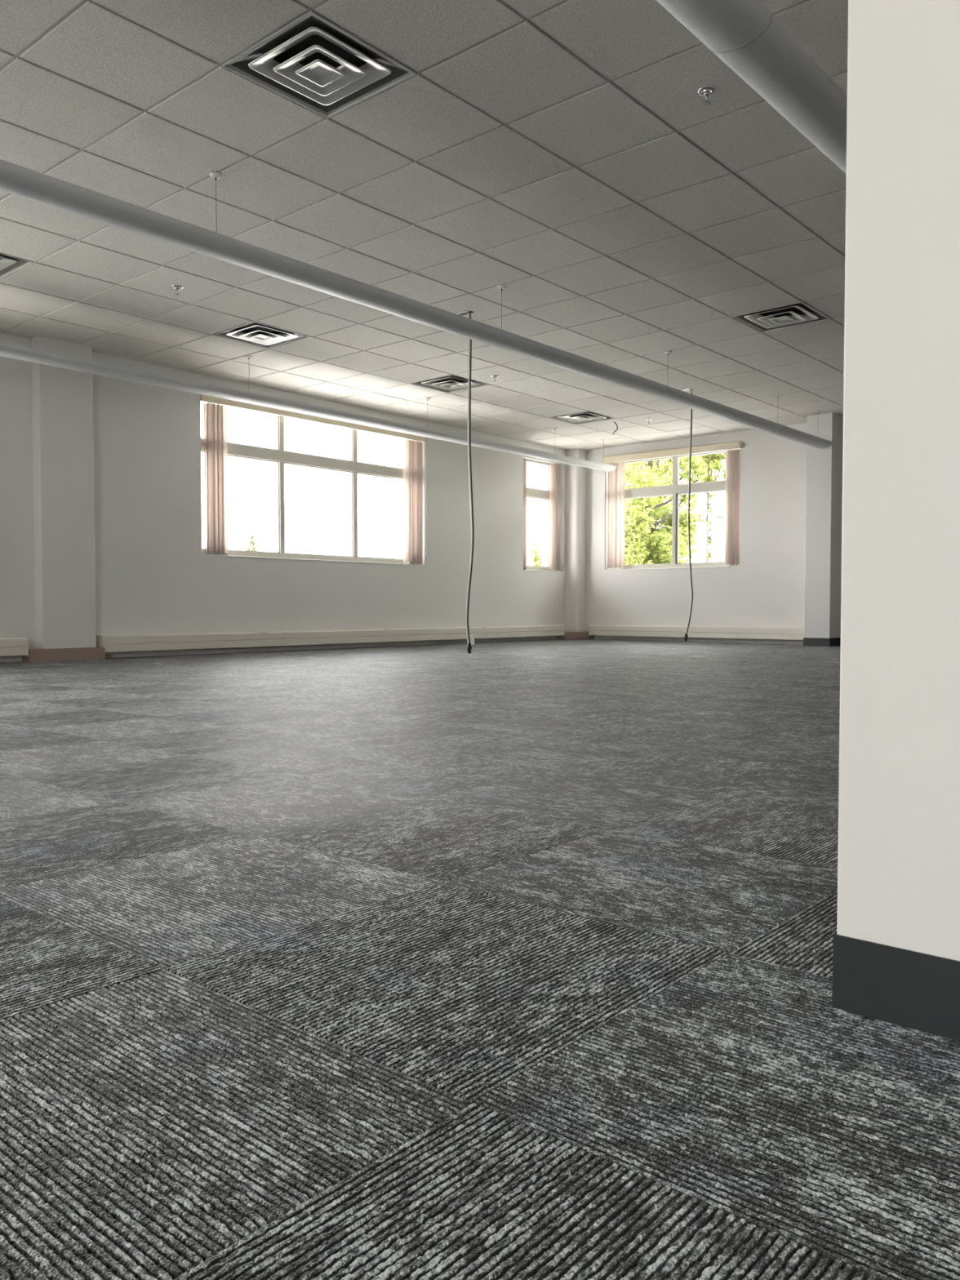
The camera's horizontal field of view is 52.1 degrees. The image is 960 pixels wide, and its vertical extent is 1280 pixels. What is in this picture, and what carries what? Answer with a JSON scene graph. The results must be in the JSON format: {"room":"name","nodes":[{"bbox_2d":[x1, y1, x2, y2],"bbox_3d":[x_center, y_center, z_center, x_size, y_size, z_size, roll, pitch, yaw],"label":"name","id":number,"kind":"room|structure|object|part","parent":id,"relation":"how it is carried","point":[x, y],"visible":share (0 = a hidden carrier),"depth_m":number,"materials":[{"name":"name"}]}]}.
{"room":"empty office","nodes":[
{"label":"empty office","id":0,"kind":"room"},
{"bbox_2d":[0,332,565,662],"bbox_3d":[-4.500,-1.333,8.223,0.240,3.312,18.440,2,2,41],"label":"wall","id":1,"kind":"structure","parent":0,"point":[153,576],"depth_m":10.04,"materials":[{"name":"paint"}]},
{"bbox_2d":[0,636,28,658],"bbox_3d":[-6.859,0.179,5.213,0.152,0.188,8.853,2,2,41],"label":"baseboard heater","id":2,"kind":"object","parent":1,"relation":"attached to","point":[10,647],"visible":1,"depth_m":8.45,"materials":[{"name":"metal"}]},
{"bbox_3d":[-6.914,0.185,5.260,0.005,0.172,8.845,2,2,41],"label":"plate","id":3,"kind":"part","parent":2,"relation":"part of","materials":[{"name":"metal"}]},
{"bbox_2d":[31,335,96,648],"bbox_3d":[-3.737,-1.243,8.818,0.148,2.852,0.492,2,2,41],"label":"column","id":4,"kind":"structure","parent":1,"relation":"attached to","point":[62,398],"depth_m":8.74,"materials":[{"name":"paint"}]},
{"bbox_2d":[22,646,105,662],"bbox_3d":[-3.742,0.127,8.832,0.180,0.112,0.683,2,2,41],"label":"baseboard","id":5,"kind":"structure","parent":4,"relation":"attached to","point":[35,655],"depth_m":8.74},
{"bbox_2d":[200,401,425,565],"bbox_3d":[-1.834,-1.734,11.277,0.193,1.660,3.285,2,2,41],"label":"window","id":6,"kind":"structure","parent":1,"relation":"in","point":[278,455],"depth_m":11.11,"materials":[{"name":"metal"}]},
{"bbox_3d":[-1.885,-1.735,11.320,0.060,1.660,3.285,2,2,41],"label":"frame","id":7,"kind":"part","parent":6,"relation":"part of","materials":[{"name":"ceramic"}]},
{"bbox_2d":[200,394,426,564],"bbox_3d":[-1.791,-1.739,11.240,0.124,1.637,3.293,2,2,41],"label":"vertical blind","id":8,"kind":"object","parent":6,"relation":"attached to","point":[215,415],"visible":0.94,"depth_m":10.24,"materials":[{"name":"fabric"}]},
{"bbox_2d":[424,442,429,559],"bbox_3d":[-0.671,-1.760,12.463,0.064,1.475,0.020,-1,2,-26],"label":"pull cord","id":9,"kind":"object","parent":8,"relation":"hanging from","point":[424,442],"visible":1,"depth_m":12.45,"materials":[{"name":"white plastic"}]},
{"bbox_3d":[-1.811,-0.910,11.284,0.132,0.014,3.283,2,2,41],"label":"sill","id":10,"kind":"part","parent":6,"relation":"part of","materials":[{"name":"white ceramic"}]},
{"bbox_2d":[96,624,564,654],"bbox_3d":[-1.164,-0.041,11.863,0.152,0.188,7.277,2,2,41],"label":"baseboard heater","id":11,"kind":"object","parent":1,"relation":"attached to","point":[175,642],"visible":0.88,"depth_m":10.85,"materials":[{"name":"metal"}]},
{"bbox_3d":[-1.219,-0.035,11.910,0.005,0.172,7.269,2,2,41],"label":"plate","id":12,"kind":"part","parent":11,"relation":"part of","materials":[{"name":"metal"}]},
{"bbox_2d":[0,331,803,450],"bbox_3d":[0.670,-2.507,3.756,13.370,0.031,17.960,2,2,41],"label":"trim","id":13,"kind":"structure","parent":1,"relation":"attached to","point":[0,331],"depth_m":11.32,"materials":[{"name":"metal"}]},
{"bbox_2d":[523,457,563,572],"bbox_3d":[0.863,-1.838,14.426,0.193,1.660,0.960,2,2,41],"label":"window","id":14,"kind":"structure","parent":1,"relation":"in","point":[533,493],"depth_m":14.61,"materials":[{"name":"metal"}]},
{"bbox_3d":[0.812,-1.839,14.469,0.060,1.660,0.960,2,2,41],"label":"frame","id":15,"kind":"part","parent":14,"relation":"part of","materials":[{"name":"ceramic"}]},
{"bbox_2d":[523,455,560,571],"bbox_3d":[0.897,-1.843,14.396,0.096,1.637,0.920,2,2,41],"label":"vertical blind","id":16,"kind":"object","parent":14,"relation":"attached to","point":[554,468],"visible":0.89,"depth_m":14.61,"materials":[{"name":"fabric"}]},
{"bbox_3d":[0.886,-1.014,14.434,0.132,0.014,0.958,2,2,41],"label":"sill","id":17,"kind":"part","parent":14,"relation":"part of","materials":[{"name":"white ceramic"}]},
{"bbox_2d":[562,468,564,568],"bbox_3d":[1.253,-1.820,14.715,0.030,1.485,0.036,2,2,41],"label":"pull cord","id":18,"kind":"object","parent":14,"relation":"hanging from","point":[562,468],"visible":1,"depth_m":14.71,"materials":[{"name":"white plastic"}]},
{"bbox_2d":[564,448,586,631],"bbox_3d":[1.445,-1.441,14.810,0.224,2.852,0.220,2,2,41],"label":"column","id":19,"kind":"structure","parent":1,"relation":"attached to","point":[575,476],"depth_m":14.73,"materials":[{"name":"paint"}]},
{"bbox_2d":[556,631,594,639],"bbox_3d":[1.432,-0.070,14.721,0.379,0.118,0.439,2,2,41],"label":"baseboard","id":20,"kind":"structure","parent":19,"relation":"attached to","point":[569,635],"depth_m":14.54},
{"bbox_2d":[0,0,848,450],"bbox_3d":[0.670,-2.499,3.757,13.353,0.016,17.943,2,2,41],"label":"ceiling","id":21,"kind":"structure","parent":0,"point":[520,71],"depth_m":5.80,"materials":[{"name":"tile"}]},
{"bbox_2d":[0,252,34,279],"bbox_3d":[-3.482,-2.643,6.695,0.600,0.143,0.600,2,2,41],"label":"ceiling vent","id":22,"kind":"object","parent":21,"relation":"in","point":[9,264],"visible":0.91,"depth_m":6.79,"materials":[{"name":"metal"}]},
{"bbox_2d":[171,284,183,294],"bbox_3d":[-2.234,-2.581,7.243,0.084,0.056,0.084,0,2,-9],"label":"sprinkler head","id":23,"kind":"object","parent":21,"relation":"attached to","point":[177,287],"visible":1,"depth_m":7.23},
{"bbox_2d":[213,320,311,348],"bbox_3d":[-1.897,-2.704,8.547,0.600,0.143,0.600,2,2,41],"label":"ceiling vent","id":24,"kind":"object","parent":21,"relation":"in","point":[255,333],"visible":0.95,"depth_m":8.59,"materials":[{"name":"metal"}]},
{"bbox_2d":[0,342,616,471],"bbox_3d":[-3.708,-2.395,7.444,0.238,0.438,17.060,2,2,41],"label":"pendant light","id":25,"kind":"object","parent":21,"relation":"hanging from","point":[8,350],"visible":1,"depth_m":9.24,"materials":[{"name":"metal"}]},
{"bbox_2d":[222,9,416,118],"bbox_3d":[-0.704,-2.564,4.318,0.600,0.143,0.600,2,2,41],"label":"ceiling vent","id":26,"kind":"object","parent":21,"relation":"in","point":[313,62],"visible":1,"depth_m":4.33,"materials":[{"name":"metal"}]},
{"bbox_2d":[0,159,831,448],"bbox_3d":[-1.382,-2.329,5.441,0.238,0.438,17.040,2,2,41],"label":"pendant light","id":27,"kind":"object","parent":21,"relation":"hanging from","point":[15,180],"visible":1,"depth_m":5.85,"materials":[{"name":"metal"}]},
{"bbox_2d":[0,0,847,431],"bbox_3d":[0.670,-2.512,3.756,13.370,0.025,17.960,2,2,41],"label":"grid","id":28,"kind":"object","parent":21,"relation":"attached to","point":[83,2],"visible":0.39,"depth_m":5.06,"materials":[{"name":"metal"}]},
{"bbox_2d":[410,373,490,393],"bbox_3d":[-0.311,-2.765,10.398,0.600,0.143,0.600,2,2,41],"label":"ceiling vent","id":29,"kind":"object","parent":21,"relation":"in","point":[451,383],"visible":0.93,"depth_m":10.45,"materials":[{"name":"metal"}]},
{"bbox_2d":[455,310,474,653],"bbox_3d":[-0.122,-1.260,7.918,0.131,2.745,0.087,2,2,41],"label":"power cable","id":30,"kind":"object","parent":21,"relation":"hanging from","point":[470,640],"visible":0.94,"depth_m":7.91,"materials":[{"name":"black plastic"}]},
{"bbox_3d":[-0.144,-2.628,7.863,0.110,0.007,0.044,2,2,41],"label":"plate","id":31,"kind":"part","parent":30,"relation":"part of","materials":[{"name":"white ceramic"}]},
{"bbox_3d":[-0.087,-1.294,7.907,0.059,2.662,0.014,0,2,0],"label":"cord","id":32,"kind":"part","parent":30,"relation":"part of","materials":[{"name":"black rubber"}]},
{"bbox_3d":[-0.075,-1.294,7.907,0.056,2.662,0.010,0,2,0],"label":"cord","id":33,"kind":"part","parent":30,"relation":"part of","materials":[{"name":"black rubber"}]},
{"bbox_2d":[490,375,498,382],"bbox_3d":[0.153,-2.674,10.041,0.084,0.056,0.084,1,2,31],"label":"sprinkler head","id":34,"kind":"object","parent":21,"relation":"attached to","point":[495,377],"visible":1,"depth_m":10.03},
{"bbox_2d":[548,410,615,424],"bbox_3d":[1.274,-2.826,12.250,0.600,0.143,0.600,2,2,41],"label":"ceiling vent","id":35,"kind":"object","parent":21,"relation":"in","point":[588,416],"visible":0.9,"depth_m":12.30,"materials":[{"name":"metal"}]},
{"bbox_2d":[681,388,693,640],"bbox_3d":[2.258,-1.355,10.725,0.134,2.740,0.090,2,2,41],"label":"power cable","id":36,"kind":"object","parent":21,"relation":"hanging from","point":[688,389],"visible":0.96,"depth_m":10.71,"materials":[{"name":"black plastic"}]},
{"bbox_3d":[2.286,-1.389,10.714,0.080,2.658,0.014,0,2,0],"label":"cord","id":37,"kind":"part","parent":36,"relation":"part of","materials":[{"name":"black rubber"}]},
{"bbox_3d":[2.297,-1.389,10.714,0.076,2.658,0.010,0,2,0],"label":"cord","id":38,"kind":"part","parent":36,"relation":"part of","materials":[{"name":"black rubber"}]},
{"bbox_2d":[697,85,715,104],"bbox_3d":[1.039,-2.490,4.495,0.084,0.056,0.084,1,2,21],"label":"sprinkler head","id":39,"kind":"object","parent":21,"relation":"attached to","point":[706,89],"visible":1,"depth_m":4.48},
{"bbox_2d":[656,0,847,173],"bbox_3d":[0.951,-2.263,3.446,0.238,0.438,17.040,2,2,41],"label":"pendant light","id":40,"kind":"object","parent":21,"relation":"hanging from","point":[744,34],"visible":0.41,"depth_m":3.51,"materials":[{"name":"metal"}]},
{"bbox_2d":[731,301,831,333],"bbox_3d":[2.467,-2.687,8.021,0.600,0.143,0.600,2,2,41],"label":"ceiling vent","id":41,"kind":"object","parent":21,"relation":"in","point":[799,313],"visible":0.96,"depth_m":8.06,"materials":[{"name":"metal"}]},
{"bbox_2d":[0,639,959,1279],"bbox_3d":[0.670,0.408,3.853,13.370,0.120,17.960,2,2,41],"label":"floor","id":42,"kind":"structure","parent":0,"point":[513,960],"depth_m":1.24,"materials":[{"name":"carpet"}]},
{"bbox_2d":[585,422,806,644],"bbox_3d":[6.679,-1.413,10.632,13.610,3.312,0.240,2,2,41],"label":"wall","id":43,"kind":"structure","parent":0,"point":[766,589],"depth_m":13.18,"materials":[{"name":"paint"}]},
{"bbox_2d":[604,448,739,570],"bbox_3d":[2.736,-1.836,13.953,2.165,1.652,0.193,2,2,41],"label":"window","id":44,"kind":"structure","parent":43,"relation":"in","point":[677,489],"depth_m":13.96,"materials":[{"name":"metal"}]},
{"bbox_3d":[2.716,-1.017,13.957,2.163,0.014,0.132,2,2,41],"label":"sill","id":45,"kind":"part","parent":44,"relation":"part of","materials":[{"name":"white ceramic"}]},
{"bbox_2d":[602,440,742,569],"bbox_3d":[2.686,-1.858,13.887,2.191,1.660,0.134,2,2,41],"label":"vertical blind","id":46,"kind":"object","parent":44,"relation":"attached to","point":[616,477],"visible":0.99,"depth_m":13.72,"materials":[{"name":"fabric"}]},
{"bbox_2d":[588,624,804,642],"bbox_3d":[2.965,-0.098,13.597,3.408,0.188,0.152,2,2,41],"label":"baseboard heater","id":47,"kind":"object","parent":43,"relation":"attached to","point":[700,633],"visible":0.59,"depth_m":13.46,"materials":[{"name":"metal"}]},
{"bbox_3d":[3.013,-0.092,13.653,3.400,0.172,0.005,2,2,41],"label":"plate","id":48,"kind":"part","parent":47,"relation":"part of","materials":[{"name":"metal"}]},
{"bbox_2d":[804,413,843,638],"bbox_3d":[4.299,-1.356,12.230,0.318,2.852,0.430,2,2,41],"label":"column","id":49,"kind":"structure","parent":43,"relation":"attached to","point":[824,481],"depth_m":12.07,"materials":[{"name":"paint"}]},
{"bbox_2d":[803,637,840,646],"bbox_3d":[4.296,0.019,12.273,0.334,0.100,0.437,2,2,41],"label":"baseboard","id":50,"kind":"structure","parent":49,"relation":"attached to","point":[806,641],"depth_m":12.11,"materials":[{"name":"grey plastic"}]},
{"bbox_2d":[836,0,959,960],"bbox_3d":[2.422,-0.930,-0.485,5.127,2.842,0.162,2,2,41],"label":"wall","id":51,"kind":"structure","parent":0,"point":[899,851],"depth_m":1.10,"materials":[{"name":"paint"}]},
{"bbox_2d":[832,932,959,1041],"bbox_3d":[2.421,0.446,-0.439,5.129,0.088,0.168,2,2,41],"label":"baseboard","id":52,"kind":"structure","parent":51,"relation":"attached to","point":[918,991],"depth_m":1.12,"materials":[{"name":"grey plastic"}]},
{"label":"outside","id":53,"kind":"structure","parent":0,"visible":0},
{"bbox_3d":[-2.625,3.578,18.132,160.000,0.200,160.000,2,2,41],"label":"ground","id":54,"kind":"structure","parent":53,"visible":0},
{"bbox_2d":[244,532,261,551],"bbox_3d":[-7.964,-0.439,34.193,1.214,6.776,1.137,2,2,41],"label":"leafy tree","id":55,"kind":"object","parent":54,"relation":"on","point":[251,544],"visible":0.16,"depth_m":33.96,"materials":[{"name":"green plant"}]},
{"bbox_2d":[528,543,544,566],"bbox_3d":[1.576,0.067,30.057,1.601,6.039,1.116,0,2,-1],"label":"leafy tree","id":56,"kind":"object","parent":54,"relation":"on","point":[536,560],"visible":0.07,"depth_m":29.97,"materials":[{"name":"green plant"}]},
{"bbox_2d":[624,454,724,564],"bbox_3d":[3.445,-0.749,20.424,2.718,8.306,3.744,2,2,41],"label":"leafy tree","id":57,"kind":"object","parent":54,"relation":"on","point":[645,543],"visible":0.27,"depth_m":19.89,"materials":[{"name":"green plant"}]},
{"bbox_2d":[684,452,725,562],"bbox_3d":[3.949,-0.075,16.639,1.075,7.203,0.674,2,2,41],"label":"leafy tree","id":58,"kind":"object","parent":54,"relation":"on","point":[713,460],"visible":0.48,"depth_m":16.55,"materials":[{"name":"green plant"}]}
]}

